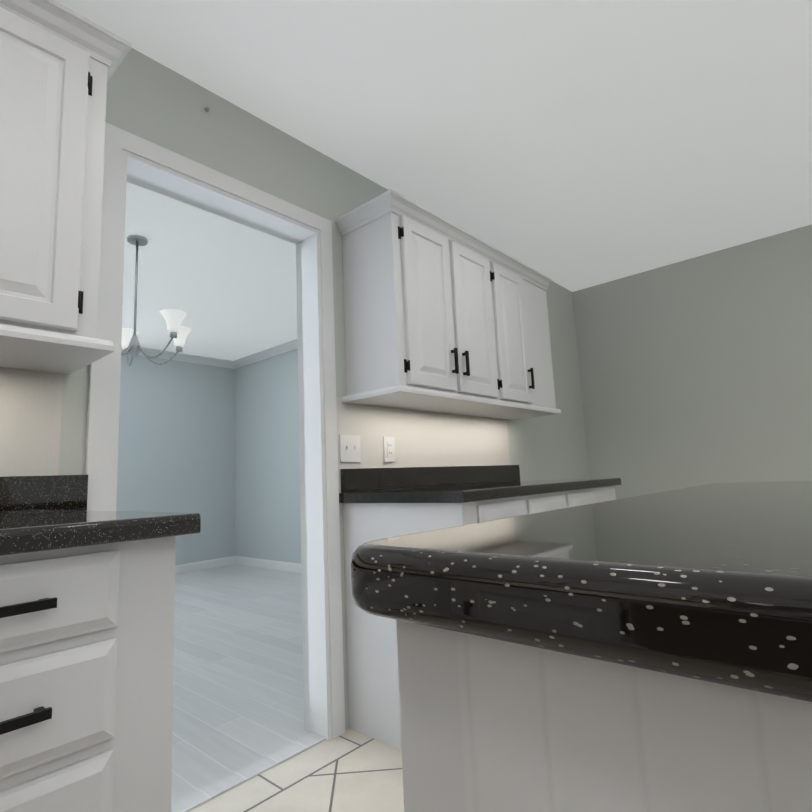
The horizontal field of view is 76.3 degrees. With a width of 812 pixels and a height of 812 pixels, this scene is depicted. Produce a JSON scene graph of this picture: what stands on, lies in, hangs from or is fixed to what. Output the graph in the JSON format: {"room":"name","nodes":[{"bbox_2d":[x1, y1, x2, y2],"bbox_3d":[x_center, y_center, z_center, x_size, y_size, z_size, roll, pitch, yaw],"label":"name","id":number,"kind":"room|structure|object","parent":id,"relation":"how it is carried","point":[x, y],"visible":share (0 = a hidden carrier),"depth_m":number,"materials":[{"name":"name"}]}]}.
{"room":"kitchen","nodes":[
{"label":"kitchen","id":0,"kind":"room"},
{"bbox_2d":[116,349,300,565],"bbox_3d":[-2.717,0.382,4.199,6.080,2.580,4.990,-10,-11,41],"label":"wall","id":1,"kind":"structure","parent":0,"point":[216,448],"depth_m":6.16,"materials":[{"name":"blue paint"}]},
{"bbox_2d":[121,339,297,368],"bbox_3d":[-2.347,-0.915,4.063,5.016,0.085,4.290,-10,-11,41],"label":"crown molding","id":2,"kind":"structure","parent":1,"relation":"attached to","point":[263,354],"depth_m":6.31,"materials":[{"name":"white paint"}]},
{"bbox_2d":[175,556,300,573],"bbox_3d":[-2.235,1.548,3.719,5.016,0.095,4.290,-10,-11,41],"label":"baseboard","id":3,"kind":"structure","parent":1,"relation":"attached to","point":[256,562],"depth_m":6.10,"materials":[{"name":"white paint"}]},
{"bbox_2d":[122,182,296,360],"bbox_3d":[-2.926,-0.919,4.516,6.480,0.100,4.990,-10,-11,41],"label":"ceiling","id":4,"kind":"structure","parent":0,"point":[228,287],"depth_m":4.08,"materials":[{"name":"white paint"}]},
{"bbox_2d":[121,235,191,365],"bbox_3d":[-1.721,-0.680,3.322,0.721,0.811,0.714,-10,-11,41],"label":"dining chandelier","id":5,"kind":"object","parent":4,"relation":"hanging from","point":[178,334],"visible":0.71,"depth_m":3.30,"materials":[{"name":"white glass"}]},
{"bbox_2d":[171,564,310,802],"bbox_3d":[-2.777,1.708,4.122,6.560,0.060,4.990,-10,-11,41],"label":"floor","id":6,"kind":"structure","parent":0,"point":[238,681],"depth_m":2.73,"materials":[{"name":"grey wood"}]},
{"bbox_2d":[188,728,403,811],"bbox_3d":[1.669,0.958,0.201,5.390,0.060,5.700,-10,-11,41],"label":"floor","id":7,"kind":"structure","parent":0,"point":[349,770],"depth_m":1.67,"materials":[{"name":"beige tile"}]},
{"bbox_2d":[0,536,175,811],"bbox_3d":[-0.813,0.711,0.997,0.628,0.872,0.459,-10,-11,41],"label":"base cabinet","id":8,"kind":"object","parent":7,"relation":"on","point":[86,670],"visible":0.81,"depth_m":0.86,"materials":[{"name":"white paint"}]},
{"bbox_2d":[0,475,200,555],"bbox_3d":[-1.078,0.122,0.378,1.191,0.140,1.875,-10,-11,41],"label":"countertop","id":9,"kind":"structure","parent":8,"relation":"on","point":[41,513],"depth_m":1.00,"materials":[{"name":"stone"}]},
{"bbox_2d":[171,732,325,811],"bbox_3d":[-0.585,1.236,1.695,0.075,0.006,0.764,-10,-11,41],"label":"threshold","id":10,"kind":"object","parent":7,"relation":"on","point":[204,794],"depth_m":1.73,"materials":[{"name":"white wood"}]},
{"bbox_2d":[343,495,534,749],"bbox_3d":[0.134,0.815,2.052,0.629,0.872,0.432,-10,-11,41],"label":"base cabinet","id":11,"kind":"object","parent":7,"relation":"on","point":[373,684],"depth_m":1.97,"materials":[{"name":"white paint"}]},
{"bbox_2d":[535,490,574,512],"bbox_3d":[0.399,0.844,2.347,0.629,0.872,0.363,-10,-11,41],"label":"base cabinet","id":12,"kind":"object","parent":7,"relation":"on","point":[565,499],"depth_m":2.24,"materials":[{"name":"white paint"}]},
{"bbox_2d":[575,487,602,505],"bbox_3d":[0.633,0.869,2.608,0.629,0.872,0.339,-10,-11,41],"label":"base cabinet","id":13,"kind":"object","parent":7,"relation":"on","point":[592,495],"depth_m":2.51,"materials":[{"name":"white paint"}]},
{"bbox_2d":[396,620,811,811],"bbox_3d":[0.648,0.557,0.411,0.759,0.883,1.064,-10,-11,41],"label":"kitchen island","id":14,"kind":"object","parent":7,"relation":"on","point":[491,725],"visible":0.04,"depth_m":0.24,"materials":[{"name":"white paint"}]},
{"bbox_2d":[350,481,811,701],"bbox_3d":[0.609,0.097,0.461,0.811,0.040,1.072,-10,-11,41],"label":"island countertop","id":15,"kind":"structure","parent":14,"relation":"on","point":[712,582],"depth_m":0.24,"materials":[{"name":"stone"}]},
{"bbox_2d":[603,486,615,501],"bbox_3d":[0.842,0.892,2.841,0.629,0.872,0.290,-10,-11,41],"label":"base cabinet","id":16,"kind":"object","parent":7,"relation":"on","point":[609,494],"depth_m":2.74,"materials":[{"name":"white paint"}]},
{"bbox_2d":[339,465,620,502],"bbox_3d":[0.445,0.347,2.487,0.637,0.140,1.465,-10,-11,41],"label":"countertop","id":17,"kind":"structure","parent":16,"relation":"on","point":[456,484],"depth_m":2.29,"materials":[{"name":"stone"}]},
{"bbox_2d":[58,48,589,729],"bbox_3d":[-0.409,0.067,2.153,0.120,2.430,5.400,-10,-11,41],"label":"wall","id":18,"kind":"structure","parent":0,"point":[154,102],"depth_m":2.11,"materials":[{"name":"grey paint"}]},
{"bbox_2d":[0,0,119,373],"bbox_3d":[-1.000,-0.518,1.248,0.329,0.790,0.389,-10,-11,41],"label":"upper cabinet","id":19,"kind":"object","parent":18,"relation":"attached to","point":[59,64],"depth_m":1.20,"materials":[{"name":"white paint"}]},
{"bbox_2d":[85,122,344,740],"bbox_3d":[-0.651,0.199,1.856,0.160,2.108,0.926,-10,-11,41],"label":"door frame","id":20,"kind":"structure","parent":18,"relation":"attached to","point":[139,161],"depth_m":2.02,"materials":[{"name":"white paint"}]},
{"bbox_2d":[0,367,509,492],"bbox_3d":[0.339,-0.073,0.688,2.950,0.405,4.200,-10,-11,41],"label":"backsplash band","id":21,"kind":"object","parent":18,"relation":"attached to","point":[30,412],"visible":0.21,"depth_m":2.29,"materials":[{"name":"white paint"}]},
{"bbox_2d":[339,435,360,461],"bbox_3d":[-0.236,0.182,2.220,0.014,0.115,0.115,-10,-11,41],"label":"light switch","id":22,"kind":"object","parent":21,"relation":"attached to","point":[350,449],"visible":1,"depth_m":2.22,"materials":[{"name":"white plastic"}]},
{"bbox_2d":[383,437,394,461],"bbox_3d":[-0.076,0.200,2.402,0.008,0.115,0.072,-10,-11,41],"label":"electrical outlet","id":23,"kind":"object","parent":21,"relation":"attached to","point":[389,448],"visible":1,"depth_m":2.40,"materials":[{"name":"white plastic"}]},
{"bbox_2d":[339,197,466,409],"bbox_3d":[-0.025,-0.411,2.335,0.329,0.790,0.382,-10,-11,41],"label":"upper cabinet","id":24,"kind":"object","parent":18,"relation":"attached to","point":[442,315],"depth_m":2.21,"materials":[{"name":"white paint"}]},
{"bbox_2d":[415,233,506,414],"bbox_3d":[0.220,-0.384,2.607,0.329,0.790,0.353,-10,-11,41],"label":"upper cabinet","id":25,"kind":"object","parent":18,"relation":"attached to","point":[475,265],"depth_m":2.53,"materials":[{"name":"white paint"}]},
{"bbox_2d":[463,253,538,417],"bbox_3d":[0.447,-0.359,2.861,0.329,0.790,0.330,-10,-11,41],"label":"upper cabinet","id":26,"kind":"object","parent":18,"relation":"attached to","point":[514,311],"depth_m":2.79,"materials":[{"name":"white paint"}]},
{"bbox_2d":[491,273,560,419],"bbox_3d":[0.664,-0.335,3.102,0.329,0.790,0.320,-10,-11,41],"label":"upper cabinet","id":27,"kind":"object","parent":18,"relation":"attached to","point":[536,287],"depth_m":3.04,"materials":[{"name":"white paint"}]},
{"bbox_2d":[55,0,811,291],"bbox_3d":[1.526,-1.521,0.574,5.470,0.100,5.700,-10,-11,41],"label":"ceiling","id":28,"kind":"structure","parent":0,"point":[573,145],"depth_m":2.07,"materials":[{"name":"white paint"}]},
{"bbox_2d":[572,224,811,498],"bbox_3d":[3.375,-0.057,2.509,5.320,2.430,0.150,-10,-11,41],"label":"wall","id":29,"kind":"structure","parent":0,"point":[695,371],"depth_m":3.60,"materials":[{"name":"grey paint"}]}
]}

